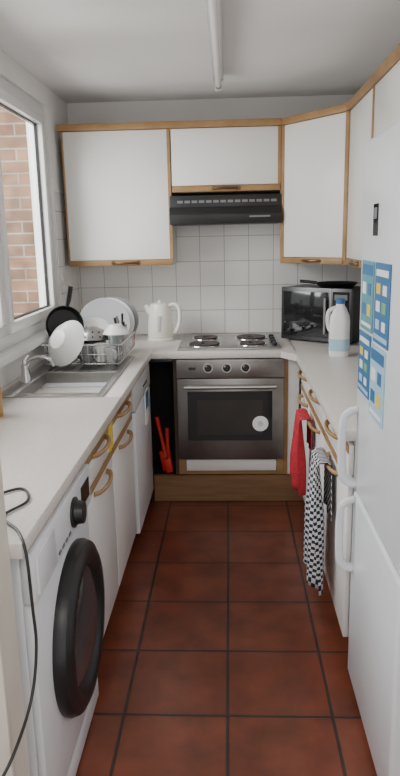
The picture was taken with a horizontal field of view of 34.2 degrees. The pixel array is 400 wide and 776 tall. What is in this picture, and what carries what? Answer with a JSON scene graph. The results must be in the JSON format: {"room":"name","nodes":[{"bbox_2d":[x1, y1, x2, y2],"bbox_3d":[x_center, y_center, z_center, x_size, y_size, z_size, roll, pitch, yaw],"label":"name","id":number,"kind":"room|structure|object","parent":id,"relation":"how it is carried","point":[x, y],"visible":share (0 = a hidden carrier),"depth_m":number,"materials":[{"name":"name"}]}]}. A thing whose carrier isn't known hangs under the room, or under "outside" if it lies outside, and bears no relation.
{"room":"kitchen","nodes":[
{"label":"kitchen","id":0,"kind":"room"},
{"bbox_2d":[0,458,29,775],"bbox_3d":[-0.670,0.079,1.271,0.520,2.350,0.100,-1,13,3],"label":"post","id":1,"kind":"object","parent":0,"point":[7,608],"visible":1,"depth_m":1.38,"materials":[{"name":"beige paint"}]},
{"bbox_2d":[0,625,15,775],"bbox_3d":[-0.449,0.091,1.202,0.088,2.350,0.019,-1,13,3],"label":"trim","id":2,"kind":"structure","parent":1,"relation":"attached to","point":[6,746],"depth_m":1.33,"materials":[{"name":"beige paint"}]},
{"bbox_2d":[0,329,48,388],"bbox_3d":[-0.958,0.566,2.075,0.120,1.050,4.900,-1,13,3],"label":"wall","id":3,"kind":"structure","parent":0,"point":[11,371],"depth_m":3.06,"materials":[{"name":"white paint"}]},
{"bbox_2d":[0,319,45,350],"bbox_3d":[-0.931,-0.135,2.641,0.075,0.060,2.480,-1,13,3],"label":"sill","id":4,"kind":"structure","parent":3,"relation":"on","point":[9,340],"depth_m":3.17,"materials":[{"name":"white plastic"}]},
{"bbox_2d":[0,331,49,367],"bbox_3d":[-0.857,-0.091,2.658,0.060,0.033,2.500,-1,13,3],"label":"window sill","id":5,"kind":"structure","parent":3,"relation":"attached to","point":[12,354],"depth_m":3.01,"materials":[{"name":"white paint"}]},
{"bbox_2d":[0,88,56,338],"bbox_3d":[-0.934,-0.697,2.541,0.089,1.080,2.420,-1,13,3],"label":"window","id":6,"kind":"structure","parent":3,"relation":"in","point":[8,102],"depth_m":3.48,"materials":[{"name":"white plastic"}]},
{"bbox_2d":[14,305,48,319],"bbox_3d":[-0.884,-0.392,3.375,0.015,0.008,0.694,-1,13,3],"label":"gasket","id":7,"kind":"object","parent":6,"relation":"attached to","point":[45,306],"visible":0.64,"depth_m":3.37,"materials":[{"name":"grey rubber"}]},
{"bbox_2d":[33,125,49,305],"bbox_3d":[-0.879,-0.945,3.607,0.015,0.980,0.008,-1,13,3],"label":"gasket","id":8,"kind":"object","parent":6,"relation":"attached to","point":[34,126],"visible":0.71,"depth_m":3.60,"materials":[{"name":"black plastic"}]},
{"bbox_2d":[0,49,67,120],"bbox_3d":[-0.994,-1.165,1.675,0.120,0.105,4.900,-1,13,3],"label":"wall","id":9,"kind":"structure","parent":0,"point":[11,71],"depth_m":3.29,"materials":[{"name":"white paint"}]},
{"bbox_2d":[26,106,67,306],"bbox_3d":[-0.885,-1.027,3.963,0.120,1.200,0.500,-1,13,3],"label":"pier","id":10,"kind":"object","parent":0,"point":[53,148],"depth_m":3.74,"materials":[{"name":"white paint"}]},
{"bbox_2d":[53,191,79,312],"bbox_3d":[-0.816,-0.740,4.037,0.006,0.895,0.460,-1,13,3],"label":"tiles","id":11,"kind":"structure","parent":10,"relation":"attached to","point":[68,276],"depth_m":3.91,"materials":[{"name":"white tile"}]},
{"bbox_2d":[0,0,399,102],"bbox_3d":[0.055,-1.267,1.655,2.180,0.060,5.000,-1,13,3],"label":"ceiling","id":12,"kind":"structure","parent":0,"point":[83,51],"depth_m":2.88,"materials":[{"name":"paint"}]},
{"bbox_2d":[205,0,223,91],"bbox_3d":[0.064,-1.430,2.683,0.055,0.087,1.485,-1,13,3],"label":"fluorescent light","id":13,"kind":"object","parent":12,"relation":"attached to","point":[213,7],"visible":1,"depth_m":2.59,"materials":[{"name":"plastic"}]},
{"bbox_2d":[67,94,354,407],"bbox_3d":[0.186,-0.645,4.312,2.180,2.355,0.100,-1,13,3],"label":"wall","id":14,"kind":"structure","parent":0,"point":[259,107],"depth_m":4.02,"materials":[{"name":"paint"}]},
{"bbox_2d":[60,129,176,266],"bbox_3d":[-0.476,-1.141,3.969,0.630,0.767,0.371,-1,13,3],"label":"upper cabinet","id":15,"kind":"object","parent":14,"relation":"attached to","point":[118,184],"depth_m":3.82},
{"bbox_2d":[78,191,361,333],"bbox_3d":[0.180,-0.803,4.220,1.968,0.895,0.008,-1,13,3],"label":"backsplash","id":16,"kind":"structure","parent":14,"relation":"attached to","point":[224,278],"depth_m":4.25,"materials":[{"name":"white tile"}]},
{"bbox_2d":[169,193,281,225],"bbox_3d":[0.155,-1.081,3.956,0.654,0.165,0.375,-1,13,3],"label":"hood","id":17,"kind":"object","parent":14,"relation":"attached to","point":[236,209],"visible":1,"depth_m":3.79,"materials":[{"name":"black plastic"}]},
{"bbox_2d":[170,126,280,195],"bbox_3d":[0.155,-1.351,3.892,0.634,0.350,0.371,-1,13,3],"label":"upper cabinet","id":18,"kind":"object","parent":14,"relation":"attached to","point":[232,160],"visible":1,"depth_m":3.75,"materials":[{"name":"white laminate"}]},
{"bbox_2d":[56,118,281,131],"bbox_3d":[-0.173,-1.503,3.719,1.305,0.037,0.038,-1,13,3],"label":"crown molding","id":19,"kind":"structure","parent":18,"relation":"attached to","point":[267,121],"depth_m":3.70,"materials":[{"name":"brown wood"}]},
{"bbox_2d":[76,484,376,775],"bbox_3d":[0.104,1.085,2.200,2.180,0.060,5.000,-1,13,3],"label":"floor","id":20,"kind":"structure","parent":0,"point":[219,656],"depth_m":2.41,"materials":[{"name":"tile"}]},
{"bbox_2d":[10,464,104,775],"bbox_3d":[-0.604,0.715,1.842,0.587,0.852,0.600,-1,13,3],"label":"washing machine","id":21,"kind":"object","parent":20,"relation":"on","point":[66,570],"visible":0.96,"depth_m":1.67,"materials":[{"name":"white metal"}]},
{"bbox_2d":[35,388,136,585],"bbox_3d":[-0.556,0.474,2.872,0.541,0.855,0.516,-1,13,3],"label":"base cabinet","id":22,"kind":"object","parent":20,"relation":"on","point":[122,457],"visible":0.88,"depth_m":2.82,"materials":[{"name":"white laminate"}]},
{"bbox_2d":[42,363,153,533],"bbox_3d":[-0.552,0.341,3.444,0.538,0.855,0.592,-1,13,3],"label":"dishwasher","id":23,"kind":"object","parent":20,"relation":"on","point":[140,392],"visible":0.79,"depth_m":3.27,"materials":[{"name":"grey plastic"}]},
{"bbox_2d":[84,422,118,637],"bbox_3d":[-0.578,0.588,2.380,0.541,0.855,0.481,-1,13,3],"label":"base cabinet","id":24,"kind":"object","parent":20,"relation":"on","point":[101,507],"visible":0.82,"depth_m":2.37,"materials":[{"name":"white laminate"}]},
{"bbox_2d":[108,422,113,452],"bbox_3d":[-0.345,0.188,2.502,0.004,0.100,0.085,-1,13,3],"label":"label sticker","id":25,"kind":"object","parent":24,"relation":"attached to","point":[110,428],"visible":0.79,"depth_m":2.51,"materials":[{"name":"yellow paper"}]},
{"bbox_2d":[149,359,175,502],"bbox_3d":[-0.474,0.229,3.890,0.663,0.850,0.314,-1,13,3],"label":"lining","id":26,"kind":"object","parent":20,"relation":"on","point":[160,370],"visible":0.11,"depth_m":4.00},
{"bbox_2d":[155,416,173,472],"bbox_3d":[-0.213,0.335,3.841,0.105,0.336,0.066,-1,13,3],"label":"dustpan","id":27,"kind":"object","parent":26,"relation":"on","point":[165,454],"visible":1,"depth_m":3.84,"materials":[{"name":"red plastic"}]},
{"bbox_2d":[154,359,302,500],"bbox_3d":[0.174,0.184,4.040,0.875,0.853,0.605,-1,13,3],"label":"housing","id":28,"kind":"object","parent":20,"relation":"on","point":[194,479],"visible":0.77,"depth_m":3.81,"materials":[{"name":"brown wood"}]},
{"bbox_2d":[176,358,283,458],"bbox_3d":[0.184,0.073,3.930,0.604,0.588,0.569,-1,13,3],"label":"built-in oven","id":29,"kind":"object","parent":28,"relation":"in","point":[229,408],"visible":1,"depth_m":3.69,"materials":[{"name":"metal"}]},
{"bbox_2d":[180,459,282,473],"bbox_3d":[0.196,0.427,4.099,0.606,0.018,0.598,-1,13,3],"label":"shelf","id":30,"kind":"object","parent":28,"relation":"attached to","point":[256,470],"depth_m":3.80,"materials":[{"name":"brown wood"}]},
{"bbox_2d":[297,370,310,501],"bbox_3d":[0.785,0.314,3.439,0.541,0.855,0.416,-1,13,3],"label":"base cabinet","id":31,"kind":"object","parent":20,"relation":"on","point":[303,398],"visible":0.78,"depth_m":3.37,"materials":[{"name":"white laminate"}]},
{"bbox_2d":[307,389,325,496],"bbox_3d":[0.765,0.417,2.999,0.541,0.855,0.476,-1,13,3],"label":"base cabinet","id":32,"kind":"object","parent":20,"relation":"on","point":[317,416],"visible":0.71,"depth_m":2.89,"materials":[{"name":"white laminate"}]},
{"bbox_2d":[289,408,311,496],"bbox_3d":[0.482,0.301,3.117,0.093,0.368,0.256,-1,13,3],"label":"tea towel","id":33,"kind":"object","parent":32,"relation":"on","point":[297,453],"visible":0.94,"depth_m":3.04,"materials":[{"name":"fabric"}]},
{"bbox_2d":[323,415,355,636],"bbox_3d":[0.743,0.533,2.497,0.541,0.855,0.541,-1,13,3],"label":"base cabinet","id":34,"kind":"object","parent":20,"relation":"on","point":[338,579],"visible":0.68,"depth_m":2.38,"materials":[{"name":"white laminate"}]},
{"bbox_2d":[0,333,358,558],"bbox_3d":[0.120,0.001,2.840,1.970,0.038,3.038,-1,13,3],"label":"countertop","id":35,"kind":"structure","parent":34,"relation":"on","point":[45,442],"depth_m":2.35,"materials":[{"name":"laminate"}]},
{"bbox_2d":[0,386,3,416],"bbox_3d":[-0.759,0.016,2.370,0.070,0.180,0.070,-1,13,3],"label":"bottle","id":36,"kind":"object","parent":35,"relation":"on","point":[1,400],"visible":1,"depth_m":2.37,"materials":[{"name":"orange plastic"}]},
{"bbox_2d":[2,487,37,775],"bbox_3d":[-0.448,0.765,1.472,0.196,0.908,0.626,-1,13,3],"label":"power cable","id":37,"kind":"object","parent":35,"relation":"on","point":[15,528],"visible":0.94,"depth_m":1.40,"materials":[{"name":"rubber"}]},
{"bbox_2d":[20,355,55,382],"bbox_3d":[-0.743,-0.087,2.916,0.190,0.122,0.092,8,16,35],"label":"mixer tap","id":38,"kind":"object","parent":35,"relation":"on","point":[25,377],"visible":1,"depth_m":2.91,"materials":[{"name":"silver metal"}]},
{"bbox_2d":[2,356,133,397],"bbox_3d":[-0.596,0.012,3.112,0.447,0.166,0.900,-1,13,3],"label":"sink","id":39,"kind":"object","parent":35,"relation":"in","point":[91,373],"visible":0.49,"depth_m":3.12,"materials":[{"name":"metal"}]},
{"bbox_2d":[40,330,135,366],"bbox_3d":[-0.574,-0.221,3.489,0.408,0.116,0.558,-1,13,3],"label":"dish rack","id":40,"kind":"object","parent":39,"relation":"on","point":[125,347],"visible":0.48,"depth_m":3.25,"materials":[{"name":"silver metal"}]},
{"bbox_2d":[46,286,83,335],"bbox_3d":[-0.720,-0.385,3.430,0.204,0.305,0.061,-7,14,-25],"label":"frying pan","id":41,"kind":"object","parent":40,"relation":"on","point":[59,315],"visible":0.67,"depth_m":3.44,"materials":[{"name":"black metal"}]},
{"bbox_2d":[48,320,84,365],"bbox_3d":[-0.671,-0.222,3.228,0.244,0.215,0.135,9,17,38],"label":"mixing bowl","id":42,"kind":"object","parent":40,"relation":"in","point":[66,341],"visible":0.98,"depth_m":3.17,"materials":[{"name":"white ceramic"}]},
{"bbox_2d":[79,346,96,362],"bbox_3d":[-0.562,-0.176,3.283,0.095,0.085,0.072,-1,13,3],"label":"coffee mug","id":43,"kind":"object","parent":40,"relation":"in","point":[84,348],"visible":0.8,"depth_m":3.25,"materials":[{"name":"grey ceramic"}]},
{"bbox_2d":[77,340,105,358],"bbox_3d":[-0.578,-0.206,3.410,0.160,0.087,0.175,12,18,44],"label":"saucepan","id":44,"kind":"object","parent":40,"relation":"in","point":[97,341],"visible":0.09,"depth_m":3.47,"materials":[{"name":"metal"}]},
{"bbox_2d":[83,326,107,340],"bbox_3d":[-0.564,-0.280,3.397,0.188,0.088,0.186,-1,13,3],"label":"colander","id":45,"kind":"object","parent":44,"relation":"on","point":[94,333],"visible":0.64,"depth_m":3.33,"materials":[{"name":"metal"}]},
{"bbox_2d":[84,318,108,343],"bbox_3d":[-0.566,-0.291,3.527,0.182,0.177,0.062,-1,13,3],"label":"plate","id":46,"kind":"object","parent":40,"relation":"on","point":[101,323],"visible":0.22,"depth_m":3.53,"materials":[{"name":"white ceramic"}]},
{"bbox_2d":[94,343,108,361],"bbox_3d":[-0.494,-0.181,3.289,0.078,0.090,0.071,-1,13,3],"label":"coffee mug","id":47,"kind":"object","parent":40,"relation":"in","point":[102,348],"visible":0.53,"depth_m":3.26,"materials":[{"name":"white ceramic"}]},
{"bbox_2d":[81,298,130,335],"bbox_3d":[-0.524,-0.354,3.569,0.284,0.273,0.081,-3,13,-6],"label":"dinner plate","id":48,"kind":"object","parent":40,"relation":"in","point":[107,309],"visible":0.45,"depth_m":3.58,"materials":[{"name":"grey ceramic"}]},
{"bbox_2d":[105,346,116,361],"bbox_3d":[-0.437,-0.169,3.263,0.079,0.075,0.052,6,15,28],"label":"coffee mug","id":49,"kind":"object","parent":40,"relation":"in","point":[109,358],"visible":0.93,"depth_m":3.25,"materials":[{"name":"grey ceramic"}]},
{"bbox_2d":[108,335,120,358],"bbox_3d":[-0.436,-0.211,3.346,0.068,0.120,0.068,-1,13,3],"label":"drinking glass","id":50,"kind":"object","parent":40,"relation":"in","point":[116,339],"visible":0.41,"depth_m":3.32,"materials":[{"name":"white"}]},
{"bbox_2d":[103,324,129,335],"bbox_3d":[-0.435,-0.306,3.370,0.140,0.048,0.140,-1,13,3],"label":"bowl","id":51,"kind":"object","parent":40,"relation":"in","point":[112,329],"visible":1,"depth_m":3.33,"materials":[{"name":"white ceramic"}]},
{"bbox_2d":[113,313,126,352],"bbox_3d":[-0.426,-0.296,3.501,0.068,0.215,0.068,8,16,33],"label":"holder","id":52,"kind":"object","parent":40,"relation":"in","point":[116,320],"visible":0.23,"depth_m":3.48,"materials":[{"name":"metal"}]},
{"bbox_2d":[110,298,134,336],"bbox_3d":[-0.502,-0.364,3.611,0.273,0.265,0.087,-1,13,3],"label":"dinner plate","id":53,"kind":"object","parent":40,"relation":"in","point":[127,308],"visible":0.09,"depth_m":3.62,"materials":[{"name":"white ceramic"}]},
{"bbox_2d":[121,335,123,353],"bbox_3d":[-0.432,-0.230,3.429,0.068,0.120,0.068,-1,13,3],"label":"drinking glass","id":54,"kind":"object","parent":40,"relation":"in","point":[122,336],"visible":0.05,"depth_m":3.41,"materials":[{"name":"white"}]},
{"bbox_2d":[108,297,138,331],"bbox_3d":[-0.480,-0.379,3.653,0.267,0.260,0.085,-1,13,3],"label":"dinner plate","id":55,"kind":"object","parent":40,"relation":"in","point":[136,319],"visible":0.1,"depth_m":3.67,"materials":[{"name":"grey ceramic"}]},
{"bbox_2d":[144,300,181,341],"bbox_3d":[-0.238,-0.423,4.061,0.170,0.252,0.204,-12,17,-38],"label":"electric kettle","id":56,"kind":"object","parent":35,"relation":"on","point":[160,323],"visible":1,"depth_m":4.02,"materials":[{"name":"plastic"}]},
{"bbox_2d":[177,334,281,350],"bbox_3d":[0.176,-0.287,3.923,0.590,0.031,0.500,-1,13,3],"label":"cooktop","id":57,"kind":"object","parent":35,"relation":"in","point":[244,341],"visible":1,"depth_m":3.83,"materials":[{"name":"metal"}]},
{"bbox_2d":[281,284,360,343],"bbox_3d":[0.751,-0.450,3.926,0.460,0.325,0.302,9,16,37],"label":"microwave oven","id":58,"kind":"object","parent":35,"relation":"on","point":[305,307],"visible":0.69,"depth_m":3.84,"materials":[{"name":"black plastic"}]},
{"bbox_2d":[300,279,357,287],"bbox_3d":[0.768,-0.622,3.853,0.334,0.038,0.250,-1,13,3],"label":"pan","id":59,"kind":"object","parent":58,"relation":"on","point":[332,284],"visible":1,"depth_m":3.90,"materials":[{"name":"black metal"}]},
{"bbox_2d":[334,295,346,299],"bbox_3d":[0.803,-0.516,3.708,0.080,0.030,0.002,9,16,37],"label":"display","id":60,"kind":"object","parent":58,"relation":"on","point":[335,296],"depth_m":3.71,"materials":[{"name":"grey plastic"}]},
{"bbox_2d":[325,298,349,356],"bbox_3d":[0.723,-0.318,3.412,0.123,0.300,0.103,4,14,23],"label":"milk jug","id":61,"kind":"object","parent":35,"relation":"on","point":[338,328],"visible":1,"depth_m":3.37,"materials":[{"name":"plastic"}]},
{"bbox_2d":[303,447,331,595],"bbox_3d":[0.461,0.514,2.555,0.089,0.528,0.263,-1,13,3],"label":"tea towel","id":62,"kind":"object","parent":34,"relation":"hanging from","point":[314,510],"visible":0.98,"depth_m":2.49,"materials":[{"name":"fabric"}]},
{"bbox_2d":[335,120,399,775],"bbox_3d":[0.739,0.214,1.805,0.621,1.790,0.600,-1,13,3],"label":"refrigerator","id":63,"kind":"object","parent":20,"relation":"on","point":[374,566],"visible":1,"depth_m":1.77,"materials":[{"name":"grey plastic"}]},
{"bbox_2d":[357,329,371,399],"bbox_3d":[0.491,-0.073,1.944,0.004,0.185,0.160,-1,13,3],"label":"leaflet","id":64,"kind":"object","parent":63,"relation":"attached to","point":[364,338],"visible":1,"depth_m":1.93,"materials":[{"name":"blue paper"}]},
{"bbox_2d":[358,382,367,395],"bbox_3d":[0.491,0.003,1.962,0.001,0.011,0.141,-1,13,3],"label":"print","id":65,"kind":"object","parent":64,"relation":"attached to","point":[362,387],"depth_m":1.95},
{"bbox_2d":[360,335,368,345],"bbox_3d":[0.488,-0.141,1.929,0.001,0.015,0.128,-1,13,3],"label":"print","id":66,"kind":"object","parent":64,"relation":"attached to","point":[364,339],"depth_m":1.93,"materials":[{"name":"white paper"}]},
{"bbox_2d":[360,260,374,333],"bbox_3d":[0.486,-0.268,1.889,0.004,0.200,0.160,-1,13,3],"label":"leaflet","id":67,"kind":"object","parent":63,"relation":"attached to","point":[368,267],"visible":1,"depth_m":1.88,"materials":[{"name":"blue paper"}]},
{"bbox_2d":[362,301,365,313],"bbox_3d":[0.487,-0.238,1.934,0.001,0.034,0.048,-1,13,3],"label":"print","id":68,"kind":"object","parent":67,"relation":"on","point":[363,302],"depth_m":1.93},
{"bbox_2d":[362,281,365,293],"bbox_3d":[0.486,-0.296,1.920,0.001,0.034,0.048,-1,13,3],"label":"print","id":69,"kind":"object","parent":67,"relation":"on","point":[363,282],"depth_m":1.93,"materials":[{"name":"white paper"}]},
{"bbox_2d":[361,320,369,328],"bbox_3d":[0.486,-0.187,1.908,0.001,0.010,0.128,-1,13,3],"label":"print","id":70,"kind":"object","parent":67,"relation":"attached to","point":[365,324],"depth_m":1.91,"materials":[{"name":"white paper"}]},
{"bbox_2d":[362,263,372,275],"bbox_3d":[0.483,-0.341,1.872,0.001,0.030,0.144,-1,13,3],"label":"print","id":71,"kind":"object","parent":67,"relation":"attached to","point":[367,268],"depth_m":1.87},
{"bbox_2d":[367,304,369,316],"bbox_3d":[0.484,-0.223,1.868,0.001,0.034,0.040,-1,13,3],"label":"print","id":72,"kind":"object","parent":67,"relation":"on","point":[368,305],"depth_m":1.86},
{"bbox_2d":[367,283,370,295],"bbox_3d":[0.483,-0.281,1.854,0.001,0.034,0.040,-1,13,3],"label":"print","id":73,"kind":"object","parent":67,"relation":"on","point":[368,284],"depth_m":1.85},
{"bbox_2d":[335,491,399,775],"bbox_3d":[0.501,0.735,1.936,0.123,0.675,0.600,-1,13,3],"label":"freezer","id":74,"kind":"object","parent":63,"relation":"in","point":[374,615],"depth_m":1.86,"materials":[{"name":"white metal"}]},
{"bbox_2d":[337,120,399,575],"bbox_3d":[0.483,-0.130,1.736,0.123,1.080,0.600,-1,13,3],"label":"fridge","id":75,"kind":"object","parent":63,"relation":"in","point":[376,480],"depth_m":1.71,"materials":[{"name":"white metal"}]},
{"bbox_2d":[368,343,385,429],"bbox_3d":[0.483,-0.009,1.780,0.004,0.205,0.170,-1,13,3],"label":"leaflet","id":76,"kind":"object","parent":63,"relation":"attached to","point":[378,356],"visible":1,"depth_m":1.76,"materials":[{"name":"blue paper"}]},
{"bbox_2d":[370,388,374,402],"bbox_3d":[0.484,0.021,1.827,0.001,0.035,0.051,-1,13,3],"label":"print","id":77,"kind":"object","parent":76,"relation":"on","point":[372,390],"depth_m":1.82},
{"bbox_2d":[371,366,375,381],"bbox_3d":[0.483,-0.039,1.813,0.001,0.035,0.051,-1,13,3],"label":"print","id":78,"kind":"object","parent":76,"relation":"on","point":[373,368],"depth_m":1.81,"materials":[{"name":"white paper"}]},
{"bbox_2d":[369,407,380,422],"bbox_3d":[0.484,0.074,1.799,0.001,0.010,0.136,-1,13,3],"label":"print","id":79,"kind":"object","parent":76,"relation":"attached to","point":[374,413],"depth_m":1.79,"materials":[{"name":"white paper"}]},
{"bbox_2d":[371,347,383,367],"bbox_3d":[0.480,-0.084,1.763,0.001,0.031,0.153,-1,13,3],"label":"print","id":80,"kind":"object","parent":76,"relation":"attached to","point":[377,355],"depth_m":1.76},
{"bbox_2d":[376,394,379,409],"bbox_3d":[0.481,0.038,1.757,0.001,0.035,0.042,-1,13,3],"label":"print","id":81,"kind":"object","parent":76,"relation":"on","point":[377,395],"depth_m":1.76},
{"bbox_2d":[377,372,380,387],"bbox_3d":[0.480,-0.022,1.743,0.001,0.035,0.042,-1,13,3],"label":"print","id":82,"kind":"object","parent":76,"relation":"on","point":[378,373],"depth_m":1.74},
{"bbox_2d":[373,262,391,350],"bbox_3d":[0.478,-0.219,1.711,0.004,0.215,0.170,-1,13,3],"label":"leaflet","id":83,"kind":"object","parent":63,"relation":"attached to","point":[383,272],"visible":1,"depth_m":1.70,"materials":[{"name":"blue paper"}]},
{"bbox_2d":[375,318,378,329],"bbox_3d":[0.479,-0.173,1.761,0.001,0.026,0.042,-1,13,3],"label":"print","id":84,"kind":"object","parent":83,"relation":"on","point":[376,319],"depth_m":1.76},
{"bbox_2d":[376,300,379,311],"bbox_3d":[0.478,-0.220,1.750,0.001,0.028,0.042,-1,13,3],"label":"print","id":85,"kind":"object","parent":83,"relation":"on","point":[377,301],"depth_m":1.75,"materials":[{"name":"white paper"}]},
{"bbox_2d":[376,283,380,293],"bbox_3d":[0.477,-0.266,1.739,0.001,0.028,0.042,-1,13,3],"label":"print","id":86,"kind":"object","parent":83,"relation":"on","point":[378,285],"depth_m":1.74},
{"bbox_2d":[373,333,386,345],"bbox_3d":[0.478,-0.131,1.731,0.001,0.013,0.150,-1,13,3],"label":"print","id":87,"kind":"object","parent":83,"relation":"attached to","point":[380,338],"depth_m":1.72},
{"bbox_2d":[376,269,388,277],"bbox_3d":[0.475,-0.298,1.692,0.001,0.017,0.136,-1,13,3],"label":"print","id":88,"kind":"object","parent":83,"relation":"attached to","point":[380,273],"depth_m":1.69,"materials":[{"name":"white paper"}]},
{"bbox_2d":[381,322,384,333],"bbox_3d":[0.476,-0.157,1.692,0.001,0.026,0.037,-1,13,3],"label":"print","id":89,"kind":"object","parent":83,"relation":"on","point":[382,323],"depth_m":1.69,"materials":[{"name":"white paper"}]},
{"bbox_2d":[381,303,385,314],"bbox_3d":[0.475,-0.205,1.684,0.001,0.028,0.042,-1,13,3],"label":"print","id":90,"kind":"object","parent":83,"relation":"on","point":[383,305],"depth_m":1.68},
{"bbox_2d":[382,286,386,296],"bbox_3d":[0.474,-0.248,1.668,0.001,0.026,0.042,-1,13,3],"label":"print","id":91,"kind":"object","parent":83,"relation":"on","point":[384,288],"depth_m":1.67,"materials":[{"name":"white paper"}]},
{"bbox_3d":[1.116,-0.090,1.830,0.100,2.355,4.900,-1,13,3],"label":"wall","id":92,"kind":"structure","parent":0,"visible":0},
{"bbox_2d":[280,111,349,264],"bbox_3d":[0.801,-1.114,3.734,0.671,0.767,0.736,-1,13,3],"label":"upper cabinet","id":93,"kind":"object","parent":92,"relation":"attached to","point":[314,152],"visible":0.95,"depth_m":3.56,"materials":[{"name":"white laminate"}]},
{"bbox_2d":[282,103,349,124],"bbox_3d":[0.620,-1.467,3.488,0.038,0.037,0.513,-10,16,-34],"label":"crown molding","id":94,"kind":"structure","parent":93,"relation":"on","point":[342,108],"depth_m":3.47,"materials":[{"name":"brown wood"}]},
{"bbox_2d":[345,86,373,267],"bbox_3d":[0.908,-0.968,3.095,0.376,0.767,0.560,-1,13,3],"label":"upper cabinet","id":95,"kind":"object","parent":92,"relation":"attached to","point":[361,115],"visible":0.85,"depth_m":3.13,"materials":[{"name":"white laminate"}]},
{"bbox_2d":[372,60,399,137],"bbox_3d":[0.884,-0.840,2.545,0.376,0.767,0.560,-1,13,3],"label":"upper cabinet","id":96,"kind":"object","parent":92,"relation":"attached to","point":[386,104],"visible":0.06,"depth_m":2.53,"materials":[{"name":"white laminate"}]},
{"bbox_2d":[347,44,399,110],"bbox_3d":[0.726,-1.237,2.488,0.038,0.037,1.665,-1,13,3],"label":"crown molding","id":97,"kind":"structure","parent":96,"relation":"attached to","point":[393,58],"depth_m":2.65,"materials":[{"name":"brown wood"}]},
{"label":"outside","id":98,"kind":"structure","parent":0,"visible":0},
{"bbox_2d":[0,107,39,316],"bbox_3d":[-2.679,-1.383,4.330,3.470,4.500,0.180,-1,13,3],"label":"brick wall","id":99,"kind":"structure","parent":98,"point":[13,135],"depth_m":4.23,"materials":[{"name":"brick"}]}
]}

